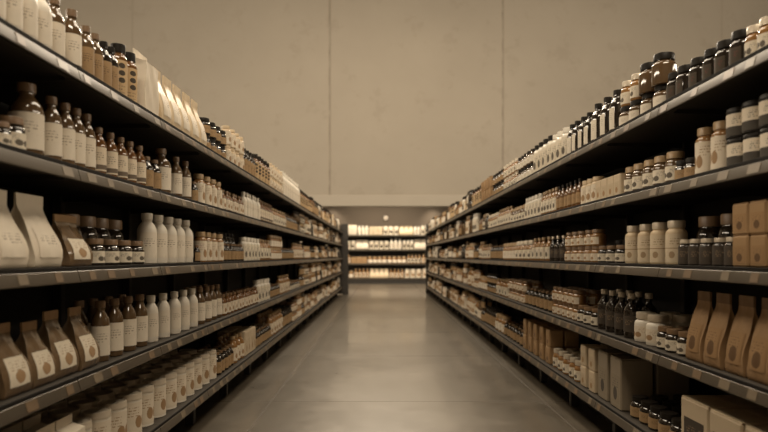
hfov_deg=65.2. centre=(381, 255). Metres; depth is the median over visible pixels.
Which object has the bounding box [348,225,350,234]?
paper bag
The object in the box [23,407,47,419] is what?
canister
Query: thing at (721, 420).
storage box
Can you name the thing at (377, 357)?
floor
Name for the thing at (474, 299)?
pill bottle
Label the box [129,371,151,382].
canister
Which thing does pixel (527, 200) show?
pill bottle
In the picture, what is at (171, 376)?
canister
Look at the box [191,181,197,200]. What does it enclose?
bottle
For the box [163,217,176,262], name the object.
plastic bottle
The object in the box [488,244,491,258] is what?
bottle
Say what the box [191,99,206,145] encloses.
paper bag
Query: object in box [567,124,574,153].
bottle
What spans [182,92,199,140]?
paper bag
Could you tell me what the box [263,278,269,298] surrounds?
pill bottle
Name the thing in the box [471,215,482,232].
jar
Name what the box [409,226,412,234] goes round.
paper bag
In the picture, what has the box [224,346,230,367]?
bottle
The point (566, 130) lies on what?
pill bottle
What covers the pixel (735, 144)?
canister
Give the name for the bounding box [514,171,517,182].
glass jar
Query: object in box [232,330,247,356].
carton
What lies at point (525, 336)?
carton
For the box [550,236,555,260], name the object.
wine bottle
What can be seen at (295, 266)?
shelving unit
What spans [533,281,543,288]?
jar
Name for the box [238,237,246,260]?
pill bottle
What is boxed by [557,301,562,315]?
jar
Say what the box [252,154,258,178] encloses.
bottle
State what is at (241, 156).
plastic bottle
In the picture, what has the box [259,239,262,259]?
bottle
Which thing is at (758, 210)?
carton
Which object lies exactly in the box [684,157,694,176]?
jar
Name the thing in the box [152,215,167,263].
plastic bottle
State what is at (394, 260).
glass jar
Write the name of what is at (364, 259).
carton
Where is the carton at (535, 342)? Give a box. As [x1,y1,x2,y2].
[533,339,539,355]
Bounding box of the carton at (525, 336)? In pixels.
[523,333,528,348]
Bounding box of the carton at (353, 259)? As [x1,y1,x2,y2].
[351,257,355,262]
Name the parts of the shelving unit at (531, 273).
price rail, price rail, price rail, price rail, price rail, shelf, post, panel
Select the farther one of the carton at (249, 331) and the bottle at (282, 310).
the bottle at (282, 310)
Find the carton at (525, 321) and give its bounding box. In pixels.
[523,319,537,333]
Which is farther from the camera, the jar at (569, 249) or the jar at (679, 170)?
the jar at (569, 249)
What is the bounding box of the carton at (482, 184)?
[481,182,483,192]
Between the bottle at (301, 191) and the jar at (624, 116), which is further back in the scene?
the bottle at (301, 191)
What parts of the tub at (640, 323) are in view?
lid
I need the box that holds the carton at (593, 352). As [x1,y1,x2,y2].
[589,348,606,371]
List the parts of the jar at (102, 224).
lid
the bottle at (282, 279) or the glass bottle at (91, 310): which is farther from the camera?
the bottle at (282, 279)
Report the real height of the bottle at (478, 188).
0.225 m
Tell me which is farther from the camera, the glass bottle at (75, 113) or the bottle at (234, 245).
the bottle at (234, 245)
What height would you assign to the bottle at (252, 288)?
0.140 m
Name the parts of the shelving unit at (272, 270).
post, panel, shelf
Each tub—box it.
[634,311,655,342]
[646,314,669,345]
[660,311,679,324]
[670,314,692,327]
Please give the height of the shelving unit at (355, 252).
1.920 m
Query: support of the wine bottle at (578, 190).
on the shelving unit at (666, 291)
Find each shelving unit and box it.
[0,17,79,427]
[0,66,161,431]
[52,117,208,431]
[122,147,238,424]
[168,166,260,394]
[200,179,275,374]
[224,189,288,358]
[242,197,297,346]
[256,203,305,337]
[268,208,311,329]
[278,213,317,323]
[286,216,322,318]
[293,219,326,313]
[299,221,329,309]
[304,224,332,306]
[309,226,335,303]
[313,228,338,300]
[317,229,340,298]
[320,230,342,295]
[348,230,366,283]
[366,229,400,283]
[400,230,425,283]
[425,231,445,293]
[428,230,448,295]
[430,228,452,297]
[433,227,456,299]
[435,225,461,302]
[439,223,466,306]
[442,221,472,310]
[447,218,478,314]
[451,215,486,319]
[457,211,496,325]
[464,207,507,332]
[472,201,520,340]
[481,195,537,350]
[493,187,558,363]
[508,176,586,380]
[528,161,624,403]
[555,139,679,431]
[595,104,767,431]
[658,44,767,407]
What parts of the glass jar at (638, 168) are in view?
lid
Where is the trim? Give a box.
[308,195,465,206]
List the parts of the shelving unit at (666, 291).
price rail, price rail, price rail, price rail, price rail, shelf, shelf, kick plate, shelf, shelf, post, panel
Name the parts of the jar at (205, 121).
lid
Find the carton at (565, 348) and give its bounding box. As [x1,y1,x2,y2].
[563,346,578,350]
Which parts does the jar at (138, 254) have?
lid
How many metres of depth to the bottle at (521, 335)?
5.07 m
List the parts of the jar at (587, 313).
lid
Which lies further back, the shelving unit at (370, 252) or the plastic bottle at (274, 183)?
the shelving unit at (370, 252)
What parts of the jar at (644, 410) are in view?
lid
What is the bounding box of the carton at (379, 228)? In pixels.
[378,227,381,234]
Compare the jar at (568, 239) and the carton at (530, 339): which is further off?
the carton at (530, 339)
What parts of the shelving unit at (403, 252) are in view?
price rail, price rail, price rail, kick plate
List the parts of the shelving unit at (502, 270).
shelf, post, panel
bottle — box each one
[0,0,5,19]
[6,0,22,30]
[8,82,44,154]
[23,0,37,39]
[37,0,51,48]
[44,96,61,160]
[48,0,64,56]
[59,102,74,163]
[65,8,81,67]
[70,108,85,167]
[73,300,88,329]
[81,25,93,74]
[81,113,95,170]
[86,298,97,330]
[90,33,102,80]
[90,300,109,361]
[94,127,106,173]
[99,41,111,86]
[103,296,112,313]
[105,132,117,176]
[107,46,118,90]
[107,298,123,356]
[110,43,127,96]
[116,137,127,179]
[117,294,125,310]
[121,296,136,351]
[125,52,136,101]
[126,141,136,182]
[133,294,147,346]
[135,145,145,185]
[137,213,156,263]
[144,156,153,187]
[145,295,158,342]
[150,159,161,189]
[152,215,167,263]
[154,148,170,192]
[155,296,158,305]
[157,293,169,337]
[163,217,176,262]
[168,291,180,333]
[171,157,181,195]
[173,218,184,262]
[178,290,189,330]
[181,220,192,262]
[182,161,190,198]
[187,288,197,326]
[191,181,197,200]
[193,174,204,202]
[193,232,206,261]
[193,245,199,261]
[196,287,204,323]
[203,177,211,204]
[203,286,211,321]
[205,232,211,261]
[209,285,216,319]
[210,179,216,206]
[210,233,217,261]
[214,284,221,317]
[214,336,224,347]
[216,182,221,207]
[216,234,223,261]
[216,352,221,374]
[217,350,224,372]
[220,334,227,345]
[221,125,230,144]
[221,294,226,315]
[221,348,228,369]
[222,190,225,208]
[223,233,228,243]
[223,332,229,341]
[224,191,229,210]
[224,243,227,260]
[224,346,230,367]
[225,145,230,160]
[225,244,230,260]
[225,293,230,313]
[226,233,231,246]
[227,344,233,365]
[228,192,231,210]
[228,336,237,362]
[229,244,234,260]
[229,293,233,312]
[230,129,235,148]
[230,148,235,163]
[230,234,234,243]
[231,194,235,211]
[232,292,236,311]
[232,334,240,360]
[233,244,237,260]
[234,195,237,212]
[235,133,239,151]
[235,151,239,166]
[236,244,240,260]
[236,291,241,309]
[236,332,243,358]
[237,196,241,213]
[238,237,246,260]
[238,290,243,308]
[239,137,243,154]
[239,154,243,168]
[239,245,243,260]
[240,197,243,214]
[241,192,246,215]
[242,289,247,307]
[243,148,247,171]
[245,150,250,173]
[245,193,249,216]
[246,237,250,260]
[246,289,249,306]
[248,194,251,216]
[248,288,252,305]
[249,153,253,175]
[250,196,254,217]
[250,238,253,259]
[251,155,255,176]
[251,287,255,304]
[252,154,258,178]
[252,280,260,302]
[253,238,256,259]
[254,197,256,218]
[254,287,257,303]
[254,314,262,325]
[255,198,259,219]
[255,239,259,259]
[256,330,259,345]
[257,279,263,300]
[257,329,261,343]
[258,156,261,180]
[259,200,262,219]
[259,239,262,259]
[259,313,265,325]
[260,327,264,342]
[261,159,264,181]
[261,201,264,220]
[261,239,265,259]
[262,326,266,340]
[263,161,267,183]
[263,202,266,221]
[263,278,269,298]
[263,279,266,299]
[264,240,267,259]
[264,314,272,335]
[264,325,268,339]
[265,203,268,221]
[266,240,270,259]
[266,323,270,337]
[267,163,269,185]
[267,204,270,222]
[269,163,272,175]
[269,313,275,334]
[270,205,272,222]
[270,285,272,297]
[271,208,275,223]
[271,284,274,296]
[272,178,275,188]
[272,311,277,332]
[274,209,277,224]
[274,284,277,295]
[274,310,280,330]
[275,167,277,179]
[275,276,282,293]
[277,170,280,181]
[277,309,282,328]
[278,211,281,225]
[279,275,284,292]
[280,171,284,194]
[281,309,284,327]
[282,308,286,325]
[283,173,287,196]
[283,275,287,291]
[284,307,288,324]
[285,175,289,197]
[285,274,289,290]
[286,306,290,323]
[287,177,291,198]
[290,179,293,200]
[290,243,295,258]
[292,181,295,201]
[294,182,297,202]
[294,243,297,258]
[296,184,299,203]
[297,265,301,275]
[301,191,303,206]
[304,217,307,233]
[312,220,314,235]
[322,209,325,220]
[354,269,357,277]
[361,226,364,234]
[389,269,392,277]
[390,239,393,248]
[394,239,397,248]
[398,239,401,248]
[400,269,403,277]
[406,240,409,248]
[410,240,413,248]
[421,226,424,234]
[452,203,454,216]
[455,291,460,303]
[459,220,462,235]
[462,244,464,257]
[463,291,469,308]
[467,216,470,233]
[469,267,474,285]
[471,297,477,314]
[472,190,474,205]
[473,298,478,315]
[474,189,476,204]
[475,213,481,231]
[476,187,479,203]
[481,245,484,258]
[482,297,487,308]
[482,309,485,321]
[485,245,489,258]
[485,305,488,322]
[487,306,490,323]
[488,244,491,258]
[489,299,493,306]
[489,307,492,325]
[490,246,493,258]
[491,308,494,326]
[493,309,497,327]
[495,245,498,258]
[496,278,500,294]
[498,210,501,225]
[498,245,501,259]
[499,279,503,295]
[500,209,503,224]
[500,245,503,259]
[502,208,505,224]
[502,280,506,296]
[504,208,507,223]
[504,321,508,335]
[505,280,508,297]
[506,207,510,222]
[507,323,511,337]
[509,206,513,222]
[510,325,514,338]
[513,326,518,341]
[517,328,521,343]
[520,330,523,345]
[525,198,528,218]
[525,287,530,304]
[528,197,531,217]
[529,288,533,305]
[531,196,534,216]
[532,238,537,260]
[532,289,537,306]
[534,145,538,171]
[534,195,538,215]
[536,238,541,260]
[536,290,541,307]
[538,142,542,169]
[538,193,543,214]
[540,237,546,260]
[540,291,545,309]
[541,192,545,213]
[542,139,547,167]
[543,191,548,213]
[544,291,549,310]
[545,237,551,260]
[546,189,551,212]
[547,135,552,164]
[548,292,553,311]
[550,188,554,211]
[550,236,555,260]
[551,134,557,162]
[553,187,558,210]
[554,236,560,260]
[556,131,562,159]
[556,186,561,209]
[559,185,565,208]
[560,235,566,260]
[561,127,569,156]
[564,183,569,207]
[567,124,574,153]
[567,182,573,207]
[572,120,581,150]
[572,180,578,205]
[576,178,582,204]
[578,116,586,147]
[581,180,587,203]
[584,112,593,144]
[586,178,592,202]
[591,103,602,140]
[591,176,604,200]
[598,289,608,329]
[600,97,612,135]
[605,290,617,331]
[609,89,620,130]
[614,292,626,334]
[616,289,622,301]
[623,293,638,338]
[625,226,639,263]
[625,290,632,303]
[635,292,643,310]
[638,224,652,263]
[641,293,656,313]
[650,222,667,263]
[665,220,687,264]
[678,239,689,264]
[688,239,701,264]
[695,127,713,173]
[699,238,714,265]
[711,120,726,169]
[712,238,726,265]
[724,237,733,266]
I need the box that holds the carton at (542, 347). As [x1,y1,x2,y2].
[539,342,545,359]
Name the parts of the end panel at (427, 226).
post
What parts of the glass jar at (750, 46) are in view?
lid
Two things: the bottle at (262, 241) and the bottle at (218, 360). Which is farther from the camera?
the bottle at (262, 241)
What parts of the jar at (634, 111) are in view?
lid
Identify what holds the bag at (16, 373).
on the shelving unit at (20, 53)
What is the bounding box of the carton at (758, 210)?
[749,199,767,233]
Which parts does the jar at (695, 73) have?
lid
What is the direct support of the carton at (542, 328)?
on the carton
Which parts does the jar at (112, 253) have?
lid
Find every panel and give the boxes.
[323,224,347,293]
[426,225,442,292]
[653,363,689,399]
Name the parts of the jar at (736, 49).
lid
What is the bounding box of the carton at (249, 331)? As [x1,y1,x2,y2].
[237,329,250,353]
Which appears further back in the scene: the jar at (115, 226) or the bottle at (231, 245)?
the bottle at (231, 245)
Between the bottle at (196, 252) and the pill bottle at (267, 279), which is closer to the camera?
the bottle at (196, 252)
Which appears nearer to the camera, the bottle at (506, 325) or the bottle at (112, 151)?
the bottle at (112, 151)
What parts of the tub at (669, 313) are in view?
lid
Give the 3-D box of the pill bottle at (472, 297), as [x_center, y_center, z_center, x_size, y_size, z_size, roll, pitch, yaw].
[1.210,0.648,7.787,0.097,0.223,0.095,0,0,1]
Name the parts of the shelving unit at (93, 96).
panel, shelf, shelf, shelf, price rail, price rail, price rail, price rail, shelf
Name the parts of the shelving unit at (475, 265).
shelf, panel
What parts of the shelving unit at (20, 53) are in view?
shelf, shelf, shelf, price rail, price rail, price rail, price rail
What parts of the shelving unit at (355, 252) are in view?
price rail, price rail, price rail, kick plate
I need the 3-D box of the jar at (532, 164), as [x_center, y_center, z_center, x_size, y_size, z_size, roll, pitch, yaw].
[1.214,-0.680,4.748,0.090,0.110,0.088,0,0,-6]
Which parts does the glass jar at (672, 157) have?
lid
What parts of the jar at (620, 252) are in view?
lid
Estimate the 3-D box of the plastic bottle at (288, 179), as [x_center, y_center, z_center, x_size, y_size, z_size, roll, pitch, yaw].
[-1.083,-0.763,6.875,0.104,0.276,0.103,0,0,-6]
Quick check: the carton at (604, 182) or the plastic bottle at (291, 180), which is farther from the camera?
the plastic bottle at (291, 180)
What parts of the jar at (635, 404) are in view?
lid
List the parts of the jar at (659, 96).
lid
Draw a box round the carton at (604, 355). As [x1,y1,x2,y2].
[598,349,631,401]
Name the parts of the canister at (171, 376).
lid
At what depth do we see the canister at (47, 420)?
2.14 m
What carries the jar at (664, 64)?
on the jar at (659, 96)
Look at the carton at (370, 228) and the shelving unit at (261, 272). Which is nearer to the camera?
the shelving unit at (261, 272)
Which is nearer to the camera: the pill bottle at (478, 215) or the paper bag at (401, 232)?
the pill bottle at (478, 215)
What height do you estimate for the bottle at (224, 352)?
0.144 m
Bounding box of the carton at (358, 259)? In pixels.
[356,257,361,262]
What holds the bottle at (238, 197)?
on the shelving unit at (176, 282)
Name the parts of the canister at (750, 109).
lid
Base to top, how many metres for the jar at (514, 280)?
0.092 m
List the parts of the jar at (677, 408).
lid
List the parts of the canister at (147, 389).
lid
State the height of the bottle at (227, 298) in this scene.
0.140 m
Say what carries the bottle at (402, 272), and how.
on the shelving unit at (403, 252)
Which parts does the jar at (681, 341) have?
lid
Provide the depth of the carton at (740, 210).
1.95 m
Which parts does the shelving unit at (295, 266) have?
post, panel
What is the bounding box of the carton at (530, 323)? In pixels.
[528,321,542,336]
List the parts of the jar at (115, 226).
lid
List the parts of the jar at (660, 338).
lid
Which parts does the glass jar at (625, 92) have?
lid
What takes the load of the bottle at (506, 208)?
on the shelving unit at (550, 277)
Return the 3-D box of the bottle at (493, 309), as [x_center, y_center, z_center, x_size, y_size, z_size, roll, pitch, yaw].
[1.201,0.660,6.447,0.064,0.200,0.063,0,0,-45]
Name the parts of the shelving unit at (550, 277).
price rail, price rail, price rail, price rail, price rail, shelf, shelf, shelf, post, panel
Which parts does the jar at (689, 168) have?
lid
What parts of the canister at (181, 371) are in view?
lid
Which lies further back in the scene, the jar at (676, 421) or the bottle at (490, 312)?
the bottle at (490, 312)
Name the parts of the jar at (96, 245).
lid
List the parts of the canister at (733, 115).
lid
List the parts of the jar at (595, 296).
lid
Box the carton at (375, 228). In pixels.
[374,227,377,234]
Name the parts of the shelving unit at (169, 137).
post, panel, shelf, shelf, shelf, shelf, price rail, price rail, price rail, price rail, price rail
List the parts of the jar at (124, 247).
lid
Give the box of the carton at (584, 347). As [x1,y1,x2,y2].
[581,344,602,366]
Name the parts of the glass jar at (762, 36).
lid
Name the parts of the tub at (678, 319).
lid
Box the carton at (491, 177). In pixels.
[489,176,492,187]
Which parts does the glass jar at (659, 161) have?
lid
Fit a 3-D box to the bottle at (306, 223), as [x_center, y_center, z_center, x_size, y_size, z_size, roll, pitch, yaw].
[-1.066,-0.418,8.259,0.093,0.242,0.092,0,0,-41]
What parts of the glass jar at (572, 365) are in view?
lid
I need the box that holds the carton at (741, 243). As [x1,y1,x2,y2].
[733,235,751,266]
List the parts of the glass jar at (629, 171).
lid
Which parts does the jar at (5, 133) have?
lid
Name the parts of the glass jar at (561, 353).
lid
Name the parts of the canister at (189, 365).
lid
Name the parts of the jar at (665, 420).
lid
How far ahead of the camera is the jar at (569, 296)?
3.76 m
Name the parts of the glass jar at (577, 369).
lid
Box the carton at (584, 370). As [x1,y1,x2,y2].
[581,364,588,387]
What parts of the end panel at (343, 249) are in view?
post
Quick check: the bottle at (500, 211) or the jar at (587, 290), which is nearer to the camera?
the jar at (587, 290)
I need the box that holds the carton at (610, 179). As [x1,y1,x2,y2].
[608,175,613,196]
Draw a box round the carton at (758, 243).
[750,234,767,267]
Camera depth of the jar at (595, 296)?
3.65 m
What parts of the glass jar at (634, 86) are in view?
lid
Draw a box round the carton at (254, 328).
[243,326,255,349]
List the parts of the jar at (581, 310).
lid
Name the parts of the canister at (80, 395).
lid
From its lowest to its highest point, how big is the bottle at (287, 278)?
0.190 m
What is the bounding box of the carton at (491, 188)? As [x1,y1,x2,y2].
[489,187,492,196]
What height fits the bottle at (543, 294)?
0.138 m
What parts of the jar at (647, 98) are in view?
lid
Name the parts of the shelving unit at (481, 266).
post, panel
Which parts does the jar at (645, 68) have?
lid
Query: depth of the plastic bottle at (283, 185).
6.36 m
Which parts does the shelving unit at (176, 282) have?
post, panel, shelf, shelf, shelf, shelf, price rail, price rail, price rail, price rail, price rail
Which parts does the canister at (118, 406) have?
lid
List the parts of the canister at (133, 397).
lid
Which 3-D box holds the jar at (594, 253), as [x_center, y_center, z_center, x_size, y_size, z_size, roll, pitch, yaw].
[1.210,-0.010,3.349,0.086,0.092,0.085,0,0,0]
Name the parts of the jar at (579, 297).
lid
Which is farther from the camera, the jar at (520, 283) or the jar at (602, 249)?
the jar at (520, 283)
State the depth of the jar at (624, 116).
2.92 m
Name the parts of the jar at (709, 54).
lid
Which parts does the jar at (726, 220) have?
lid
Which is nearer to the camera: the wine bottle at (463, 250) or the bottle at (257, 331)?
the bottle at (257, 331)
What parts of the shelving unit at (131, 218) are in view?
post, panel, shelf, shelf, shelf, shelf, price rail, price rail, price rail, price rail, price rail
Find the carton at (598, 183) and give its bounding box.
[596,180,600,199]
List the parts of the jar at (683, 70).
lid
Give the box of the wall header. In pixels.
[45,0,767,194]
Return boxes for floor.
[168,284,611,431]
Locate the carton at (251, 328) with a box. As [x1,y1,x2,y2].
[240,327,252,351]
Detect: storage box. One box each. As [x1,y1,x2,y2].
[681,395,767,431]
[710,409,767,431]
[745,425,767,431]
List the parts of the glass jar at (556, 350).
lid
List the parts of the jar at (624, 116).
lid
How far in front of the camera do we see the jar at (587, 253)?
3.44 m
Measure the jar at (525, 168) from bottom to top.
0.110 m
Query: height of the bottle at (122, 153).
0.182 m
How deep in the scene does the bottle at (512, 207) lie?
5.53 m
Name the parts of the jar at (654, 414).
lid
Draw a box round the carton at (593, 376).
[589,369,597,392]
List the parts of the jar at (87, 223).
lid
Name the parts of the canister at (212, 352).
lid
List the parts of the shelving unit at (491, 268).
post, panel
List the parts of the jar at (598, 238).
lid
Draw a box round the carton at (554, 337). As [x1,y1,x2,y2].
[546,329,563,346]
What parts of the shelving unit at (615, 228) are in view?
price rail, price rail, price rail, price rail, price rail, shelf, shelf, kick plate, shelf, shelf, post, panel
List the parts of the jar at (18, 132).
lid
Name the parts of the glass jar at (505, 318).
lid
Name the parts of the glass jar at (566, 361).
lid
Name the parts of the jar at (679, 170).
lid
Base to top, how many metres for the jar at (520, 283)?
0.092 m
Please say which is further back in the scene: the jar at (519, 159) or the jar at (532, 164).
the jar at (519, 159)
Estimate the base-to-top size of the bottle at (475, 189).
0.225 m
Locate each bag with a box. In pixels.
[0,190,28,268]
[0,322,32,399]
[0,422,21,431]
[10,192,62,267]
[15,320,56,388]
[22,413,47,431]
[35,422,54,431]
[37,310,78,379]
[51,214,92,266]
[55,413,84,431]
[62,306,99,370]
[133,48,158,115]
[153,66,171,123]
[162,75,181,129]
[172,84,190,135]
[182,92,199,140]
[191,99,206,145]
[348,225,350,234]
[351,225,356,234]
[356,240,361,248]
[362,240,367,248]
[370,269,373,277]
[375,269,378,277]
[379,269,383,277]
[384,269,388,277]
[399,226,403,234]
[404,226,408,234]
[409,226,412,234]
[414,239,420,248]
[421,239,425,248]
[686,291,713,362]
[703,293,734,369]
[725,295,758,377]
[747,298,767,385]
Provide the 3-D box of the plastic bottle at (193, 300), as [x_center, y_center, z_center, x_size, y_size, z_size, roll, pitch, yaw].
[-1.064,0.288,3.358,0.066,0.214,0.066,0,0,-35]
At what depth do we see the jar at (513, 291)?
5.40 m
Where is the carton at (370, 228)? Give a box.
[369,227,372,234]
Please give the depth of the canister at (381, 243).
21.04 m
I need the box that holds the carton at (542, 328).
[540,326,555,343]
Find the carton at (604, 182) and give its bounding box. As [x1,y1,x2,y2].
[601,177,607,198]
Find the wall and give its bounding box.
[322,207,447,229]
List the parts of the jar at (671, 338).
lid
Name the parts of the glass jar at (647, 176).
lid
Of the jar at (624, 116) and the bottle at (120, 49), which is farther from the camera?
the jar at (624, 116)
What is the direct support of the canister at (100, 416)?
on the shelving unit at (93, 96)
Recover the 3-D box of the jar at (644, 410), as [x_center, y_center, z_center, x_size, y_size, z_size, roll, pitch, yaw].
[1.215,0.710,2.725,0.086,0.100,0.086,0,0,-39]
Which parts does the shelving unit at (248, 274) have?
post, panel, shelf, shelf, price rail, price rail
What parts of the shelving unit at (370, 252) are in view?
price rail, price rail, price rail, price rail, kick plate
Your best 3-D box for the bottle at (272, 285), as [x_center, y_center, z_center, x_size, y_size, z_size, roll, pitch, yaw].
[-1.052,0.335,5.777,0.051,0.120,0.050,0,0,18]
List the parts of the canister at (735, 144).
lid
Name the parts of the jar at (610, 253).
lid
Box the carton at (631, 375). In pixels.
[611,355,652,410]
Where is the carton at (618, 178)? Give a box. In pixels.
[614,173,625,194]
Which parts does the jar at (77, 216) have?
lid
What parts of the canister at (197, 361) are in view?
lid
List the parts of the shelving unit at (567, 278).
price rail, price rail, price rail, price rail, price rail, shelf, shelf, kick plate, shelf, shelf, post, panel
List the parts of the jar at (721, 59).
lid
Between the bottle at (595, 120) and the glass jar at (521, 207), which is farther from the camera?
the glass jar at (521, 207)
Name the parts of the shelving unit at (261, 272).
post, panel, shelf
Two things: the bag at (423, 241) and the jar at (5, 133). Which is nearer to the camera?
the jar at (5, 133)
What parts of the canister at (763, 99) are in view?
lid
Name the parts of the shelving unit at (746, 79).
price rail, price rail, price rail, price rail, shelf, shelf, shelf, shelf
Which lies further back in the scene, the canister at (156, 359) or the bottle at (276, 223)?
the bottle at (276, 223)
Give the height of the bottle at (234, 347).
0.190 m
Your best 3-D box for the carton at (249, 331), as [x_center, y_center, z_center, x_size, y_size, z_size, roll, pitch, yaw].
[-1.081,0.666,4.669,0.100,0.187,0.094,0,0,0]
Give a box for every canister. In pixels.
[0,418,23,430]
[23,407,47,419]
[41,417,57,423]
[47,399,66,411]
[48,407,79,418]
[65,391,84,406]
[68,398,97,410]
[72,417,91,431]
[79,407,111,431]
[83,384,100,397]
[86,390,113,402]
[97,398,126,431]
[99,377,115,385]
[101,383,126,397]
[114,371,127,380]
[115,390,141,431]
[116,377,140,389]
[127,366,139,376]
[128,383,153,426]
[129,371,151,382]
[139,361,150,370]
[141,366,162,376]
[142,377,165,417]
[149,357,160,364]
[151,361,171,370]
[154,371,176,409]
[159,353,169,360]
[162,357,181,365]
[165,366,186,402]
[168,349,177,356]
[171,352,189,360]
[174,361,193,395]
[179,349,196,356]
[183,357,201,389]
[191,352,209,384]
[198,349,216,379]
[304,294,306,310]
[350,241,354,248]
[369,241,373,248]
[374,241,378,248]
[379,241,383,248]
[383,226,387,234]
[384,241,388,248]
[389,226,392,234]
[394,226,398,234]
[405,269,409,277]
[410,269,415,277]
[416,269,420,277]
[422,268,425,277]
[726,106,742,139]
[726,136,742,165]
[741,99,759,134]
[743,131,759,161]
[758,93,767,128]
[760,126,767,156]
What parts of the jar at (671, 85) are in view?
lid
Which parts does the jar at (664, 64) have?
lid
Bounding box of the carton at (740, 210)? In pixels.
[733,202,750,234]
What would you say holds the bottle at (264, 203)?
on the shelving unit at (207, 277)
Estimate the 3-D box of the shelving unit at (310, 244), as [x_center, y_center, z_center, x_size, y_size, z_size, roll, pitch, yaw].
[-1.244,0.140,12.555,0.512,1.660,0.729,0,0,0]
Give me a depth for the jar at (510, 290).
5.53 m
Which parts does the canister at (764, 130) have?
lid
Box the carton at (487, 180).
[486,178,488,189]
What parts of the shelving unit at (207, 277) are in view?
post, panel, shelf, shelf, shelf, price rail, price rail, price rail, price rail, price rail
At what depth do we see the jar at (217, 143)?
3.82 m
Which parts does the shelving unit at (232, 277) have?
post, panel, shelf, shelf, shelf, price rail, price rail, price rail, price rail, price rail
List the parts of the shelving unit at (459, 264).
panel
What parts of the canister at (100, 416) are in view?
lid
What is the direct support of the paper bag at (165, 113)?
on the shelving unit at (169, 137)
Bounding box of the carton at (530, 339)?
[528,336,533,351]
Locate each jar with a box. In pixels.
[0,115,25,149]
[0,121,11,145]
[60,214,81,235]
[78,216,97,238]
[84,238,104,265]
[94,218,110,238]
[103,239,119,264]
[107,220,123,239]
[117,240,131,264]
[130,241,144,263]
[199,117,210,135]
[206,134,210,148]
[209,122,216,139]
[209,138,216,151]
[215,126,220,142]
[215,142,220,154]
[220,130,225,146]
[220,145,225,157]
[265,235,272,246]
[272,248,275,259]
[273,235,275,247]
[276,302,284,307]
[286,302,294,311]
[289,211,296,221]
[291,294,298,305]
[303,246,306,258]
[308,263,312,272]
[328,281,333,291]
[372,256,376,262]
[382,256,386,262]
[387,256,391,262]
[392,256,396,262]
[442,283,449,294]
[464,264,469,273]
[469,216,472,232]
[470,243,479,258]
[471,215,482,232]
[475,245,479,258]
[477,270,484,278]
[488,215,491,227]
[492,175,495,185]
[494,274,501,283]
[495,212,499,225]
[495,313,504,329]
[497,171,500,182]
[498,314,508,331]
[500,169,503,180]
[502,316,512,333]
[503,243,506,259]
[505,164,508,176]
[506,243,509,259]
[508,162,511,175]
[508,279,512,288]
[508,289,511,298]
[509,243,513,259]
[511,160,514,173]
[511,173,514,184]
[511,209,514,221]
[511,289,514,299]
[512,243,516,259]
[512,279,519,289]
[514,158,517,171]
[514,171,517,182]
[514,208,517,220]
[515,280,518,289]
[515,290,518,300]
[516,207,519,220]
[516,241,520,259]
[517,158,520,170]
[518,280,526,290]
[518,291,521,301]
[519,206,523,219]
[519,241,523,259]
[520,156,523,168]
[521,292,524,302]
[522,205,524,218]
[522,281,531,291]
[523,153,526,166]
[523,167,527,177]
[523,241,528,259]
[526,151,530,164]
[526,165,530,176]
[527,240,533,259]
[530,148,534,162]
[530,162,533,173]
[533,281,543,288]
[552,286,560,299]
[552,300,558,313]
[553,348,563,367]
[557,287,568,301]
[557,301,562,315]
[558,351,568,370]
[562,288,574,302]
[562,303,568,316]
[563,354,573,374]
[565,232,572,246]
[565,247,572,261]
[567,289,579,303]
[567,304,573,318]
[567,348,576,353]
[569,357,580,377]
[571,232,577,246]
[571,247,578,261]
[572,290,586,305]
[572,305,578,320]
[572,351,580,356]
[574,360,580,381]
[577,231,585,246]
[577,246,584,261]
[577,305,588,322]
[583,289,594,303]
[583,306,595,324]
[584,230,592,245]
[584,246,592,261]
[588,290,601,305]
[591,229,606,245]
[591,246,598,261]
[591,308,597,326]
[598,246,607,262]
[606,245,616,262]
[614,240,622,244]
[615,245,624,262]
[619,106,630,125]
[621,80,631,106]
[624,167,633,192]
[629,99,641,119]
[630,73,641,101]
[630,394,648,418]
[632,163,644,190]
[639,62,654,95]
[639,399,657,424]
[640,92,654,113]
[642,159,654,187]
[648,405,667,430]
[651,51,676,87]
[653,84,666,106]
[653,155,667,184]
[656,326,673,349]
[658,410,678,431]
[665,151,684,181]
[665,328,682,352]
[666,71,677,99]
[670,417,680,431]
[672,405,680,416]
[673,394,682,404]
[674,160,686,179]
[676,64,690,93]
[677,326,689,330]
[677,331,687,356]
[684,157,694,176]
[688,56,703,87]
[696,216,721,238]
[702,47,716,79]
[714,39,731,72]
[718,213,733,237]
[729,28,746,64]
[744,24,759,56]
[757,16,767,49]
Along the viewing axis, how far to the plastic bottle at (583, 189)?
3.50 m
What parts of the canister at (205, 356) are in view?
lid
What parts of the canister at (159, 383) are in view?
lid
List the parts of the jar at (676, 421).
lid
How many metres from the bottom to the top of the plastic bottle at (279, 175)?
0.124 m
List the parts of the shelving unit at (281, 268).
post, panel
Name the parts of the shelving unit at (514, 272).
shelf, shelf, shelf, post, panel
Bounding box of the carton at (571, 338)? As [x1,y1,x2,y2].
[562,329,578,346]
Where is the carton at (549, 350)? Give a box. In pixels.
[546,345,562,363]
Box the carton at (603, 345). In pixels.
[601,344,613,348]
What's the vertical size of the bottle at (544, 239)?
0.173 m
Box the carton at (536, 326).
[533,323,548,339]
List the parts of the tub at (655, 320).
lid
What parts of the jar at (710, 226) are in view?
lid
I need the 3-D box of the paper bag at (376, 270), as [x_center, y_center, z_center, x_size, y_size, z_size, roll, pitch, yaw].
[-0.182,0.610,21.088,0.161,0.320,0.141,0,0,0]
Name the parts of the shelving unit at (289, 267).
post, panel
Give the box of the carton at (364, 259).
[362,257,366,262]
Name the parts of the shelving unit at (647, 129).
price rail, price rail, price rail, price rail, price rail, shelf, shelf, shelf, shelf, post, panel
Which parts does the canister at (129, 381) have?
lid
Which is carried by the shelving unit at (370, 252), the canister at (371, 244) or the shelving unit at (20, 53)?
the canister at (371, 244)
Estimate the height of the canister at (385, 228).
0.309 m
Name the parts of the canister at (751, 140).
lid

